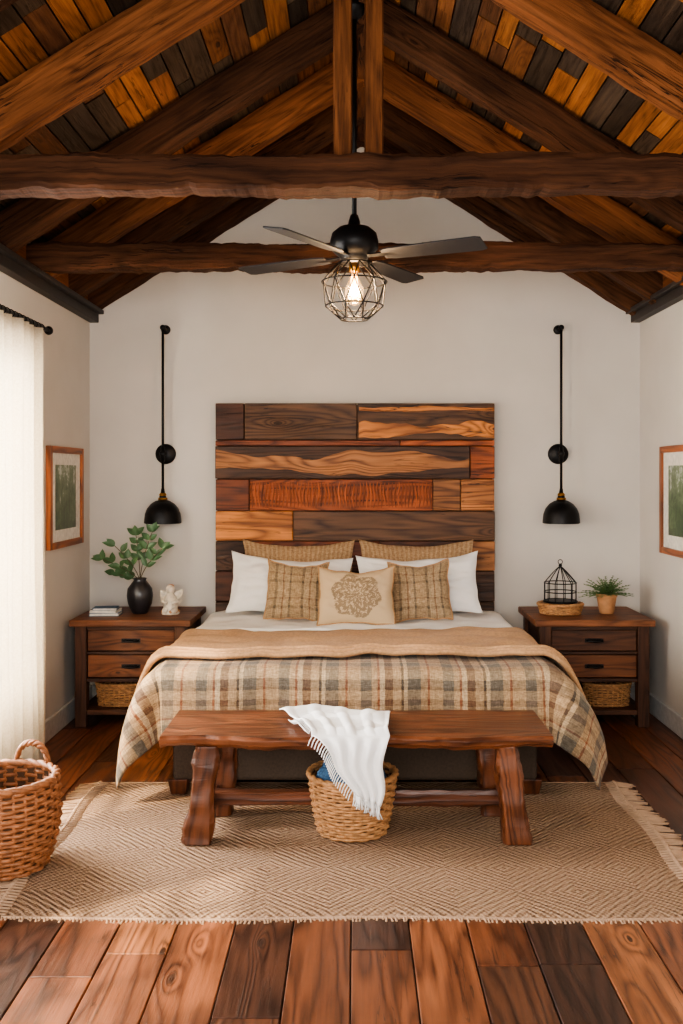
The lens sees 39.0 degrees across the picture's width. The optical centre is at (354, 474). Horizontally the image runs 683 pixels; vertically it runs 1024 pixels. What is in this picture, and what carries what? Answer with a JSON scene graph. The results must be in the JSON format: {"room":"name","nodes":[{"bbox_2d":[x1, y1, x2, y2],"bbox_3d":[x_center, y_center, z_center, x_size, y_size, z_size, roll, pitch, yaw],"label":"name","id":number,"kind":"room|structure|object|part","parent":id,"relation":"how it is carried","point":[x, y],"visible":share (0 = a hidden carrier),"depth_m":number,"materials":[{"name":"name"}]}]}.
{"room":"bedroom","nodes":[
{"label":"bedroom","id":0,"kind":"room"},
{"bbox_2d":[0,243,89,719],"bbox_3d":[-2.115,0.160,3.210,0.150,3.240,8.420,0,0,0],"label":"wall","id":1,"kind":"structure","parent":0,"point":[66,352],"depth_m":6.73,"materials":[{"name":"paint"}]},
{"bbox_2d":[0,304,52,334],"bbox_3d":[-1.971,-0.910,5.055,0.138,0.060,2.106,0,0,0],"label":"curtain rod","id":2,"kind":"object","parent":1,"relation":"attached to","point":[48,330],"visible":0.68,"depth_m":5.66,"materials":[{"name":"black metal"}]},
{"bbox_2d":[0,310,45,760],"bbox_3d":[-1.899,0.425,5.435,0.142,2.610,0.916,0,0,0],"label":"window curtain","id":3,"kind":"object","parent":2,"relation":"hanging from","point":[22,531],"visible":0.94,"depth_m":5.39,"materials":[{"name":"fabric"}]},
{"bbox_2d":[15,245,87,299],"bbox_3d":[-2.028,-1.340,3.210,0.024,0.150,8.420,0,0,0],"label":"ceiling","id":4,"kind":"structure","parent":1,"relation":"attached to","point":[63,278],"depth_m":6.58,"materials":[{"name":"brown wood"}]},
{"bbox_2d":[0,243,103,322],"bbox_3d":[-1.985,-1.218,3.210,0.110,0.095,8.420,0,0,0],"label":"trim","id":5,"kind":"structure","parent":1,"relation":"attached to","point":[12,264],"depth_m":6.14,"materials":[{"name":"brown wood"}]},
{"bbox_2d":[46,445,83,550],"bbox_3d":[-2.022,0.152,6.750,0.034,0.695,0.780,0,0,0],"label":"framed picture","id":6,"kind":"object","parent":1,"relation":"attached to","point":[64,465],"visible":1,"depth_m":6.71,"materials":[{"name":"brown wood"}]},
{"bbox_2d":[55,465,75,530],"bbox_3d":[-2.022,0.152,6.750,0.003,0.445,0.468,0,0,0],"label":"print","id":7,"kind":"object","parent":6,"relation":"attached to","point":[65,475],"depth_m":6.73},
{"bbox_2d":[45,685,91,742],"bbox_3d":[-2.027,1.680,3.210,0.025,0.140,8.420,0,0,0],"label":"baseboard","id":8,"kind":"structure","parent":1,"relation":"attached to","point":[58,720],"depth_m":6.60,"materials":[{"name":"paint"}]},
{"bbox_2d":[0,151,682,199],"bbox_3d":[0.075,-1.353,4.360,4.226,0.198,0.174,0,0,0],"label":"tie beam","id":9,"kind":"structure","parent":1,"relation":"attached to","point":[529,174],"depth_m":4.28,"materials":[{"name":"brown wood"}]},
{"bbox_2d":[333,0,382,154],"bbox_3d":[0.015,-2.002,4.360,0.226,1.155,0.109,0,0,0],"label":"post","id":10,"kind":"object","parent":9,"relation":"on","point":[342,9],"visible":0.94,"depth_m":4.31,"materials":[{"name":"brown wood"}]},
{"bbox_2d":[26,241,682,274],"bbox_3d":[0.075,-1.352,6.000,4.226,0.197,0.174,0,0,0],"label":"tie beam","id":11,"kind":"structure","parent":1,"relation":"attached to","point":[56,257],"depth_m":5.92,"materials":[{"name":"brown wood"}]},
{"bbox_2d":[0,713,682,1023],"bbox_3d":[0.075,1.795,3.210,4.530,0.090,8.720,0,0,0],"label":"floor","id":12,"kind":"structure","parent":0,"point":[371,971],"depth_m":3.46,"materials":[{"name":"brown wood"}]},
{"bbox_2d":[69,606,205,726],"bbox_3d":[-1.555,1.376,7.010,0.840,0.746,0.711,0,0,0],"label":"nightstand","id":13,"kind":"object","parent":12,"relation":"on","point":[107,648],"visible":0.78,"depth_m":6.70,"materials":[{"name":"brown wood"}]},
{"bbox_2d":[89,606,122,616],"bbox_3d":[-1.785,0.974,6.920,0.221,0.056,0.174,0,0,0],"label":"book stack","id":14,"kind":"object","parent":13,"relation":"on","point":[97,610],"visible":1,"depth_m":6.85,"materials":[{"name":"white paper"}]},
{"bbox_2d":[95,682,137,707],"bbox_3d":[-1.670,1.547,6.860,0.362,0.171,0.234,0,0,0],"label":"basket","id":15,"kind":"object","parent":13,"relation":"on","point":[109,694],"visible":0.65,"depth_m":6.77,"materials":[{"name":"wicker"}]},
{"bbox_3d":[-1.555,1.327,6.730,0.600,0.155,0.060,0,0,0],"label":"drawer","id":16,"kind":"part","parent":13,"relation":"part of","materials":[{"name":"brown wood"}]},
{"bbox_3d":[-1.555,1.327,6.678,0.130,0.028,0.047,0,0,0],"label":"handle","id":17,"kind":"part","parent":13,"relation":"part of","materials":[{"name":"black metal"}]},
{"bbox_3d":[-1.555,1.149,6.678,0.130,0.028,0.047,0,0,0],"label":"handle","id":18,"kind":"part","parent":13,"relation":"part of","materials":[{"name":"black metal"}]},
{"bbox_3d":[-1.555,1.149,6.730,0.600,0.142,0.060,0,0,0],"label":"drawer","id":19,"kind":"part","parent":13,"relation":"part of","materials":[{"name":"brown wood"}]},
{"bbox_2d":[91,522,173,613],"bbox_3d":[-1.607,0.670,7.013,0.617,0.664,0.214,0,0,0],"label":"vase","id":20,"kind":"object","parent":13,"relation":"on","point":[140,592],"visible":1,"depth_m":6.98,"materials":[{"name":"black ceramic"}]},
{"bbox_2d":[160,584,182,614],"bbox_3d":[-1.330,0.895,6.960,0.169,0.214,0.137,0,0,0],"label":"angel figurine","id":21,"kind":"object","parent":13,"relation":"on","point":[170,598],"visible":1,"depth_m":6.93,"materials":[{"name":"ceramic"}]},
{"bbox_2d":[0,780,682,924],"bbox_3d":[0.004,1.741,4.629,3.151,0.030,1.751,0,0,0],"label":"woven area rug","id":22,"kind":"object","parent":12,"relation":"on","point":[121,855],"visible":0.75,"depth_m":4.29,"materials":[{"name":"fabric"}]},
{"bbox_2d":[0,739,63,881],"bbox_3d":[-1.560,1.481,4.280,0.513,0.499,0.515,0,0,24],"label":"basket","id":23,"kind":"object","parent":22,"relation":"on","point":[31,794],"visible":1,"depth_m":4.15,"materials":[{"name":"wicker"}]},
{"bbox_2d":[306,755,398,842],"bbox_3d":[-0.012,1.549,4.700,0.450,0.362,0.448,0,0,15],"label":"wicker basket","id":24,"kind":"object","parent":22,"relation":"on","point":[336,818],"visible":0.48,"depth_m":4.55,"materials":[{"name":"beige wicker"}]},
{"bbox_2d":[159,710,553,844],"bbox_3d":[0.007,1.478,4.755,1.845,0.510,0.565,0,0,0],"label":"bench","id":25,"kind":"object","parent":22,"relation":"on","point":[495,736],"visible":0.89,"depth_m":4.60,"materials":[{"name":"brown wood"}]},
{"bbox_3d":[-0.728,1.504,4.573,0.186,0.458,0.125,0,0,0],"label":"leg","id":26,"kind":"part","parent":25,"relation":"part of","materials":[{"name":"brown wood"}]},
{"bbox_3d":[-0.668,1.504,4.936,0.164,0.458,0.129,0,0,0],"label":"leg","id":27,"kind":"part","parent":25,"relation":"part of","materials":[{"name":"brown wood"}]},
{"bbox_2d":[279,704,390,819],"bbox_3d":[-0.103,1.370,4.681,0.567,0.417,0.559,0,0,0],"label":"throw blanket","id":28,"kind":"object","parent":25,"relation":"on","point":[356,741],"visible":1,"depth_m":4.43,"materials":[{"name":"fabric"}]},
{"bbox_3d":[0.007,1.257,4.755,1.845,0.068,0.565,0,0,0],"label":"seat","id":29,"kind":"part","parent":25,"relation":"part of","materials":[{"name":"brown wood"}]},
{"bbox_3d":[0.697,1.504,4.937,0.182,0.458,0.127,0,0,0],"label":"leg","id":30,"kind":"part","parent":25,"relation":"part of","materials":[{"name":"brown wood"}]},
{"bbox_3d":[0.749,1.504,4.572,0.173,0.458,0.126,0,0,0],"label":"leg","id":31,"kind":"part","parent":25,"relation":"part of","materials":[{"name":"brown wood"}]},
{"bbox_2d":[168,403,541,793],"bbox_3d":[0.004,0.604,6.313,2.210,2.292,2.174,0,0,0],"label":"bed","id":32,"kind":"object","parent":12,"relation":"on","point":[287,474],"visible":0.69,"depth_m":7.29,"materials":[{"name":"brown wood"}]},
{"bbox_2d":[225,551,352,612],"bbox_3d":[-0.474,0.796,6.999,0.922,0.484,0.244,0,0,0],"label":"pillow","id":33,"kind":"object","parent":32,"relation":"on","point":[249,587],"visible":0.32,"depth_m":6.95,"materials":[{"name":"fabric"}]},
{"bbox_2d":[263,559,329,620],"bbox_3d":[-0.409,0.810,6.767,0.463,0.437,0.196,0,0,0],"label":"plaid cushion","id":34,"kind":"object","parent":32,"relation":"on","point":[293,592],"visible":0.91,"depth_m":6.71,"materials":[{"name":"fabric"}]},
{"bbox_2d":[243,539,354,571],"bbox_3d":[-0.421,0.737,7.191,0.839,0.518,0.142,0,0,0],"label":"pillow","id":35,"kind":"object","parent":32,"relation":"on","point":[343,550],"visible":0.27,"depth_m":7.18,"materials":[{"name":"tan woven fabric"}]},
{"bbox_3d":[0.000,0.549,7.345,2.113,2.182,0.111,0,0,0],"label":"headboard","id":36,"kind":"part","parent":32,"relation":"part of","materials":[{"name":"brown wood"}]},
{"bbox_3d":[0.000,1.530,6.235,1.980,0.260,2.000,0,0,0],"label":"frame","id":37,"kind":"part","parent":32,"relation":"part of","materials":[{"name":"brown wood"}]},
{"bbox_2d":[316,565,395,625],"bbox_3d":[0.007,0.824,6.600,0.536,0.400,0.202,0,0,0],"label":"cushion","id":38,"kind":"object","parent":32,"relation":"on","point":[345,596],"visible":1,"depth_m":6.54,"materials":[{"name":"fabric"}]},
{"bbox_2d":[116,653,607,789],"bbox_3d":[0.052,1.334,5.729,2.632,0.623,1.452,0,0,0],"label":"plaid blanket","id":39,"kind":"object","parent":32,"relation":"on","point":[364,681],"visible":0.48,"depth_m":5.15,"materials":[{"name":"fabric"}]},
{"bbox_2d":[134,626,585,697],"bbox_3d":[0.035,1.205,5.830,2.610,0.508,0.983,0,0,0],"label":"throw blanket","id":40,"kind":"object","parent":39,"relation":"on","point":[464,640],"visible":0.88,"depth_m":5.67,"materials":[{"name":"fabric"}]},
{"bbox_2d":[358,539,472,560],"bbox_3d":[0.460,0.739,7.191,0.870,0.519,0.138,0,0,0],"label":"pillow","id":41,"kind":"object","parent":32,"relation":"on","point":[368,549],"visible":0.3,"depth_m":7.18,"materials":[{"name":"fabric"}]},
{"bbox_2d":[355,551,482,612],"bbox_3d":[0.462,0.787,7.002,0.918,0.466,0.253,0,0,0],"label":"pillow","id":42,"kind":"object","parent":32,"relation":"on","point":[462,569],"visible":0.44,"depth_m":6.97,"materials":[{"name":"fabric"}]},
{"bbox_2d":[387,558,452,622],"bbox_3d":[0.455,0.809,6.767,0.458,0.440,0.198,0,0,0],"label":"plaid cushion","id":43,"kind":"object","parent":32,"relation":"on","point":[423,592],"visible":0.9,"depth_m":6.71,"materials":[{"name":"fabric"}]},
{"bbox_2d":[518,606,655,726],"bbox_3d":[1.660,1.376,7.010,0.830,0.746,0.711,0,0,0],"label":"nightstand","id":44,"kind":"object","parent":12,"relation":"on","point":[598,647],"visible":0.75,"depth_m":6.70,"materials":[{"name":"brown wood"}]},
{"bbox_2d":[536,600,583,615],"bbox_3d":[1.485,0.960,6.980,0.342,0.086,0.310,0,0,0],"label":"wicker tray","id":45,"kind":"object","parent":44,"relation":"on","point":[544,608],"visible":0.81,"depth_m":6.86,"materials":[{"name":"brown wicker"}]},
{"bbox_2d":[543,559,577,603],"bbox_3d":[1.485,0.764,6.980,0.246,0.309,0.246,0,0,0],"label":"birdcage","id":46,"kind":"object","parent":45,"relation":"on","point":[555,600],"visible":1,"depth_m":6.96,"materials":[{"name":"black metal"}]},
{"bbox_3d":[1.660,1.149,6.730,0.590,0.142,0.060,0,0,0],"label":"drawer","id":47,"kind":"part","parent":44,"relation":"part of","materials":[{"name":"brown wood"}]},
{"bbox_3d":[1.660,1.327,6.678,0.130,0.028,0.047,0,0,0],"label":"handle","id":48,"kind":"part","parent":44,"relation":"part of","materials":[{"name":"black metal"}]},
{"bbox_3d":[1.660,1.149,6.678,0.130,0.028,0.047,0,0,0],"label":"handle","id":49,"kind":"part","parent":44,"relation":"part of","materials":[{"name":"black metal"}]},
{"bbox_3d":[1.660,1.327,6.730,0.590,0.155,0.060,0,0,0],"label":"drawer","id":50,"kind":"part","parent":44,"relation":"part of","materials":[{"name":"brown wood"}]},
{"bbox_2d":[577,576,632,613],"bbox_3d":[1.810,0.866,6.979,0.394,0.272,0.263,0,0,20],"label":"potted fern","id":51,"kind":"object","parent":44,"relation":"on","point":[606,598],"visible":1,"depth_m":6.95,"materials":[{"name":"plant"}]},
{"bbox_2d":[596,592,616,613],"bbox_3d":[1.820,0.929,6.980,0.152,0.145,0.152,0,0,0],"label":"pot","id":52,"kind":"object","parent":51,"relation":"attached to","point":[606,603],"depth_m":6.93,"materials":[{"name":"ceramic"}]},
{"bbox_2d":[581,682,631,707],"bbox_3d":[1.790,1.547,6.860,0.362,0.171,0.234,0,0,0],"label":"basket","id":53,"kind":"object","parent":44,"relation":"on","point":[597,694],"visible":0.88,"depth_m":6.77,"materials":[{"name":"wicker"}]},
{"bbox_2d":[0,0,682,242],"bbox_3d":[0.069,-2.086,3.210,4.747,1.588,8.820,0,0,0],"label":"ceiling","id":54,"kind":"structure","parent":0,"point":[31,31],"depth_m":5.09,"materials":[{"name":"brown wood"}]},
{"bbox_2d":[0,0,17,11],"bbox_3d":[0.074,-1.955,3.450,4.337,1.495,0.122,0,0,0],"label":"rafter","id":55,"kind":"object","parent":54,"relation":"attached to","point":[4,4],"visible":1,"depth_m":3.48,"materials":[{"name":"brown wood"}]},
{"bbox_2d":[0,0,682,152],"bbox_3d":[0.077,-1.955,4.360,4.334,1.497,0.122,0,0,0],"label":"rafter","id":56,"kind":"object","parent":54,"relation":"attached to","point":[647,68],"visible":1,"depth_m":4.30,"materials":[{"name":"brown wood"}]},
{"bbox_2d":[0,0,682,251],"bbox_3d":[0.075,-1.956,5.450,4.335,1.500,0.122,0,0,0],"label":"rafter","id":57,"kind":"object","parent":54,"relation":"attached to","point":[232,90],"visible":0.77,"depth_m":5.39,"materials":[{"name":"brown wood"}]},
{"bbox_2d":[357,0,363,146],"bbox_3d":[0.050,-2.620,3.210,0.070,0.206,8.420,0,0,0],"label":"ridge beam","id":58,"kind":"structure","parent":54,"relation":"attached to","point":[360,38],"depth_m":6.08,"materials":[{"name":"brown wood"}]},
{"bbox_2d":[238,0,487,321],"bbox_3d":[-0.009,-1.688,5.216,1.163,1.704,1.099,0,0,-16],"label":"ceiling fan","id":59,"kind":"object","parent":58,"relation":"hanging from","point":[353,243],"visible":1,"depth_m":5.14,"materials":[{"name":"black metal"}]},
{"bbox_2d":[349,262,358,272],"bbox_3d":[-0.004,-1.120,5.200,0.056,0.060,0.056,0,0,0],"label":"socket","id":60,"kind":"object","parent":59,"relation":"attached to","point":[354,264],"depth_m":5.18,"materials":[{"name":"gold metal"}]},
{"bbox_3d":[-0.004,-1.840,5.200,0.260,1.400,0.260,0,0,0],"label":"motor","id":61,"kind":"part","parent":59,"relation":"part of","materials":[{"name":"black metal"}]},
{"bbox_2d":[44,56,682,285],"bbox_3d":[0.075,-1.956,6.200,4.335,1.498,0.122,0,0,0],"label":"rafter","id":62,"kind":"object","parent":54,"relation":"attached to","point":[613,221],"visible":0.64,"depth_m":6.14,"materials":[{"name":"brown wood"}]},
{"bbox_2d":[88,136,641,315],"bbox_3d":[0.074,-1.956,7.340,4.335,1.502,0.122,0,0,0],"label":"rafter","id":63,"kind":"object","parent":54,"relation":"attached to","point":[491,215],"visible":0.34,"depth_m":7.28,"materials":[{"name":"brown wood"}]},
{"bbox_2d":[68,99,662,304],"bbox_3d":[0.075,-1.955,6.850,4.336,1.502,0.122,0,0,0],"label":"rafter","id":64,"kind":"object","parent":54,"relation":"attached to","point":[314,134],"visible":0.41,"depth_m":6.79,"materials":[{"name":"brown wood"}]},
{"bbox_2d":[90,147,639,684],"bbox_3d":[0.075,-0.488,7.495,4.530,4.536,0.150,0,0,0],"label":"wall","id":65,"kind":"structure","parent":0,"point":[236,336],"depth_m":7.42,"materials":[{"name":"paint"}]},
{"bbox_2d":[144,325,181,523],"bbox_3d":[-1.454,-0.393,7.300,0.280,1.517,0.280,0,0,0],"label":"pendant lamp","id":66,"kind":"object","parent":65,"relation":"attached to","point":[162,511],"visible":0.98,"depth_m":7.29,"materials":[{"name":"black metal"}]},
{"bbox_3d":[-1.454,0.235,7.300,0.280,0.263,0.280,0,0,0],"label":"lamp shade","id":67,"kind":"part","parent":66,"relation":"part of","materials":[{"name":"black metal"}]},
{"bbox_3d":[-1.454,-0.161,7.347,0.156,0.156,0.146,0,0,0],"label":"wall plate","id":68,"kind":"part","parent":66,"relation":"part of","materials":[{"name":"black metal"}]},
{"bbox_3d":[-1.454,-0.523,7.349,0.072,1.257,0.142,0,0,0],"label":"rod","id":69,"kind":"part","parent":66,"relation":"part of","materials":[{"name":"black metal"}]},
{"bbox_2d":[92,685,634,700],"bbox_3d":[0.075,1.680,7.407,4.180,0.140,0.025,0,0,0],"label":"baseboard","id":70,"kind":"structure","parent":65,"relation":"attached to","point":[632,694],"depth_m":7.39,"materials":[{"name":"paint"}]},
{"bbox_2d":[542,325,579,523],"bbox_3d":[1.560,-0.393,7.300,0.280,1.517,0.280,0,0,0],"label":"pendant lamp","id":71,"kind":"object","parent":65,"relation":"attached to","point":[560,511],"visible":1,"depth_m":7.29,"materials":[{"name":"black metal"},{"name":"brass"}]},
{"bbox_3d":[1.560,-0.161,7.347,0.156,0.156,0.146,0,0,0],"label":"wall plate","id":72,"kind":"part","parent":71,"relation":"part of","materials":[{"name":"black metal"}]},
{"bbox_3d":[1.560,-0.523,7.349,0.072,1.257,0.142,0,0,0],"label":"rod","id":73,"kind":"part","parent":71,"relation":"part of","materials":[{"name":"black metal"}]},
{"bbox_3d":[1.560,0.235,7.300,0.280,0.263,0.280,0,0,0],"label":"lamp shade","id":74,"kind":"part","parent":71,"relation":"part of","materials":[{"name":"black metal"}]},
{"bbox_2d":[642,275,673,299],"bbox_3d":[2.178,-1.340,3.210,0.024,0.150,8.420,0,0,0],"label":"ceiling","id":75,"kind":"structure","parent":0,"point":[666,281],"depth_m":6.71,"materials":[{"name":"brown wood"}]},
{"bbox_2d":[640,300,682,715],"bbox_3d":[2.265,0.175,3.210,0.150,3.209,8.420,0,0,0],"label":"wall","id":76,"kind":"structure","parent":0,"point":[661,334],"depth_m":6.92,"materials":[{"name":"paint"}]},
{"bbox_2d":[626,276,682,322],"bbox_3d":[2.135,-1.218,3.210,0.110,0.095,8.420,0,0,0],"label":"trim","id":77,"kind":"structure","parent":76,"relation":"attached to","point":[672,293],"depth_m":6.72,"materials":[{"name":"brown wood"}]},
{"bbox_2d":[649,692,682,738],"bbox_3d":[2.178,1.680,3.210,0.025,0.140,8.420,0,0,0],"label":"baseboard","id":78,"kind":"structure","parent":76,"relation":"attached to","point":[669,717],"depth_m":6.71,"materials":[{"name":"paint"}]},
{"bbox_2d":[659,445,682,557],"bbox_3d":[2.172,0.175,6.445,0.034,0.750,0.790,0,0,0],"label":"framed picture","id":79,"kind":"object","parent":76,"relation":"attached to","point":[670,457],"visible":1,"depth_m":6.62,"materials":[{"name":"brown wood"}]},
{"bbox_2d":[668,465,682,537],"bbox_3d":[2.171,0.175,6.445,0.003,0.480,0.474,0,0,0],"label":"print","id":80,"kind":"object","parent":79,"relation":"attached to","point":[675,472],"depth_m":6.53}
]}

